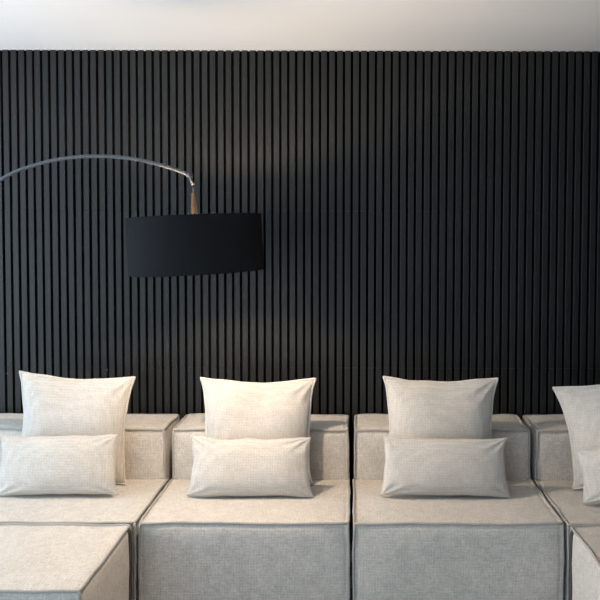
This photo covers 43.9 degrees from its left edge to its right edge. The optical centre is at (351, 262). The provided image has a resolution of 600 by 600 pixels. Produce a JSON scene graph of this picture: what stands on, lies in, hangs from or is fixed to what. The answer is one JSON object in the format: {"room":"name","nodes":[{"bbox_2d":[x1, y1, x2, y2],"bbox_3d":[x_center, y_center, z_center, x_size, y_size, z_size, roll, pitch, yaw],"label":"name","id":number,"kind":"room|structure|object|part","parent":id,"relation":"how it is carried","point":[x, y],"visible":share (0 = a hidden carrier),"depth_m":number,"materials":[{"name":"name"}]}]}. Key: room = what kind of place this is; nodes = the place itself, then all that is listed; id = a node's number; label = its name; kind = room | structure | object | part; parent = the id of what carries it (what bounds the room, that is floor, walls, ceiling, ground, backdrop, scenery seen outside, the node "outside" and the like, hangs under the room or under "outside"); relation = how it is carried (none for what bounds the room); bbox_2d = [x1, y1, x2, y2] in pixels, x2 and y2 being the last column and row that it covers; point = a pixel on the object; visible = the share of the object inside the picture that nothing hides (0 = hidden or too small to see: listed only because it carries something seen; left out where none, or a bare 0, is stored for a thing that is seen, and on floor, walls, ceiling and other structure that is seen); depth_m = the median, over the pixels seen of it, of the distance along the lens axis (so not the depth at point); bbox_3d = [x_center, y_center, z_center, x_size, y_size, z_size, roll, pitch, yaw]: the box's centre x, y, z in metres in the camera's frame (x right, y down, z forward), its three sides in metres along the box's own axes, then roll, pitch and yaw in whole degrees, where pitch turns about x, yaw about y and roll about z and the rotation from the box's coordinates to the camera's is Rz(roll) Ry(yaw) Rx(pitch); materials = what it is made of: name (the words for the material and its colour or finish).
{"room":"living room","nodes":[
{"label":"living room","id":0,"kind":"room"},
{"bbox_2d":[0,50,599,527],"bbox_3d":[0.100,0.160,4.159,7.200,2.625,0.201,0,2,0],"label":"wall","id":1,"kind":"structure","parent":0,"point":[427,215],"depth_m":4.05,"materials":[{"name":"black wood"}]},
{"bbox_2d":[0,0,599,51],"bbox_3d":[0.103,-1.075,0.785,7.200,0.100,6.850,0,2,0],"label":"ceiling","id":2,"kind":"structure","parent":0,"point":[313,25],"depth_m":3.52,"materials":[{"name":"white paint"}]},
{"bbox_2d":[136,528,563,599],"bbox_3d":[0.096,1.648,0.888,7.200,0.100,6.850,0,2,0],"label":"floor","id":3,"kind":"structure","parent":0,"point":[351,541],"depth_m":3.60,"materials":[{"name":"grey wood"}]},
{"bbox_2d":[0,523,131,599],"bbox_3d":[-1.475,1.314,2.859,1.093,0.409,0.600,0,2,0],"label":"ottoman","id":4,"kind":"object","parent":3,"relation":"on","point":[39,561],"visible":1,"depth_m":2.85,"materials":[{"name":"fabric"}]},
{"bbox_2d":[0,413,179,599],"bbox_3d":[-1.466,1.158,3.610,1.099,0.665,0.907,0,2,0],"label":"module","id":5,"kind":"object","parent":3,"relation":"on","point":[148,437],"visible":0.43,"depth_m":3.49,"materials":[{"name":"fabric"}]},
{"bbox_2d":[0,434,117,495],"bbox_3d":[-1.379,0.948,3.479,0.576,0.279,0.127,0,2,3],"label":"lumbar pillow","id":6,"kind":"object","parent":5,"relation":"on","point":[68,464],"visible":1,"depth_m":3.44,"materials":[{"name":"fabric"}]},
{"bbox_2d":[19,371,135,484],"bbox_3d":[-1.358,0.807,3.633,0.588,0.554,0.146,0,2,2],"label":"square pillow","id":7,"kind":"object","parent":5,"relation":"on","point":[52,405],"visible":0.62,"depth_m":3.60,"materials":[{"name":"fabric"}]},
{"bbox_3d":[-1.467,1.269,3.457,1.093,0.360,0.584,0,2,0],"label":"seat","id":8,"kind":"part","parent":5,"relation":"part of","materials":[{"name":"fabric"}]},
{"bbox_3d":[-1.470,1.129,3.891,1.077,0.629,0.344,0,2,0],"label":"backrest","id":9,"kind":"part","parent":5,"relation":"part of","materials":[{"name":"fabric"}]},
{"bbox_2d":[0,155,263,276],"bbox_3d":[-1.435,0.532,3.072,2.142,1.956,0.549,0,2,0],"label":"arc floor lamp","id":10,"kind":"object","parent":3,"relation":"on","point":[191,244],"visible":1,"depth_m":2.82,"materials":[{"name":"fabric"}]},
{"bbox_3d":[-1.511,0.505,3.071,1.692,1.901,0.015,0,2,0],"label":"arc arm","id":11,"kind":"part","parent":10,"relation":"part of","materials":[{"name":"grey metal"}]},
{"bbox_2d":[191,192,196,213],"bbox_3d":[-0.644,-0.202,3.045,0.054,0.175,0.054,0,2,0],"label":"socket","id":12,"kind":"object","parent":10,"relation":"attached to","point":[193,200],"depth_m":3.03,"materials":[{"name":"gold metal"}]},
{"bbox_3d":[-0.642,-0.076,3.049,0.557,0.251,0.547,0,2,0],"label":"lamp shade","id":13,"kind":"part","parent":10,"relation":"part of","materials":[{"name":"black fabric"}]},
{"bbox_2d":[138,413,350,599],"bbox_3d":[-0.461,1.161,3.607,0.911,0.664,0.913,0,2,0],"label":"module","id":14,"kind":"object","parent":3,"relation":"on","point":[190,547],"visible":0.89,"depth_m":3.16,"materials":[{"name":"fabric"}]},
{"bbox_3d":[-0.461,1.272,3.457,0.902,0.359,0.603,0,2,0],"label":"seat","id":15,"kind":"part","parent":14,"relation":"part of","materials":[{"name":"fabric"}]},
{"bbox_2d":[186,436,312,496],"bbox_3d":[-0.475,0.954,3.476,0.592,0.271,0.126,0,2,1],"label":"lumbar pillow","id":16,"kind":"object","parent":14,"relation":"on","point":[244,466],"visible":1,"depth_m":3.44,"materials":[{"name":"fabric"}]},
{"bbox_2d":[200,377,316,485],"bbox_3d":[-0.462,0.824,3.632,0.573,0.526,0.156,0,2,2],"label":"square pillow","id":17,"kind":"object","parent":14,"relation":"on","point":[233,409],"visible":0.56,"depth_m":3.60,"materials":[{"name":"fabric"}]},
{"bbox_3d":[-0.460,1.133,3.890,0.898,0.628,0.342,0,2,0],"label":"backrest","id":18,"kind":"part","parent":14,"relation":"part of","materials":[{"name":"fabric"}]},
{"bbox_2d":[352,414,563,599],"bbox_3d":[0.453,1.163,3.606,0.911,0.664,0.915,0,2,0],"label":"module","id":19,"kind":"object","parent":3,"relation":"on","point":[406,546],"visible":0.79,"depth_m":3.16,"materials":[{"name":"fabric"}]},
{"bbox_2d":[383,376,498,438],"bbox_3d":[0.433,0.823,3.632,0.570,0.533,0.156,0,2,3],"label":"square pillow","id":20,"kind":"object","parent":19,"relation":"on","point":[424,409],"visible":0.56,"depth_m":3.60,"materials":[{"name":"fabric"}]},
{"bbox_3d":[0.456,1.135,3.891,0.897,0.628,0.342,0,2,0],"label":"backrest","id":21,"kind":"part","parent":19,"relation":"part of","materials":[{"name":"fabric"}]},
{"bbox_2d":[379,436,509,497],"bbox_3d":[0.434,0.954,3.477,0.611,0.276,0.136,0,2,4],"label":"lumbar pillow","id":22,"kind":"object","parent":19,"relation":"on","point":[413,466],"visible":1,"depth_m":3.44,"materials":[{"name":"fabric"}]},
{"bbox_3d":[0.454,1.275,3.456,0.906,0.359,0.604,0,2,0],"label":"seat","id":23,"kind":"part","parent":19,"relation":"part of","materials":[{"name":"fabric"}]},
{"bbox_2d":[522,414,599,599],"bbox_3d":[1.462,1.165,3.608,1.104,0.665,0.914,0,2,0],"label":"module","id":24,"kind":"object","parent":3,"relation":"on","point":[552,473],"visible":0.41,"depth_m":3.72,"materials":[{"name":"fabric"}]},
{"bbox_3d":[1.461,1.137,3.890,1.087,0.629,0.343,0,2,0],"label":"backrest","id":25,"kind":"part","parent":24,"relation":"part of","materials":[{"name":"fabric"}]},
{"bbox_3d":[1.461,1.276,3.456,1.093,0.361,0.586,0,2,0],"label":"seat","id":26,"kind":"part","parent":24,"relation":"part of","materials":[{"name":"fabric"}]},
{"bbox_2d":[552,384,599,489],"bbox_3d":[1.261,0.795,3.485,0.668,0.604,0.177,1,3,31],"label":"square pillow","id":27,"kind":"object","parent":24,"relation":"on","point":[580,405],"visible":0.87,"depth_m":3.56,"materials":[{"name":"fabric"}]},
{"bbox_2d":[575,447,599,503],"bbox_3d":[1.280,0.913,3.263,0.603,0.380,0.126,1,2,27],"label":"lumbar pillow","id":28,"kind":"object","parent":24,"relation":"on","point":[589,458],"visible":1,"depth_m":3.36,"materials":[{"name":"fabric"}]},
{"bbox_2d":[568,524,599,599],"bbox_3d":[1.464,1.321,2.858,1.104,0.410,0.603,0,2,0],"label":"ottoman","id":29,"kind":"object","parent":3,"relation":"on","point":[583,540],"visible":1,"depth_m":2.99,"materials":[{"name":"fabric"}]}
]}

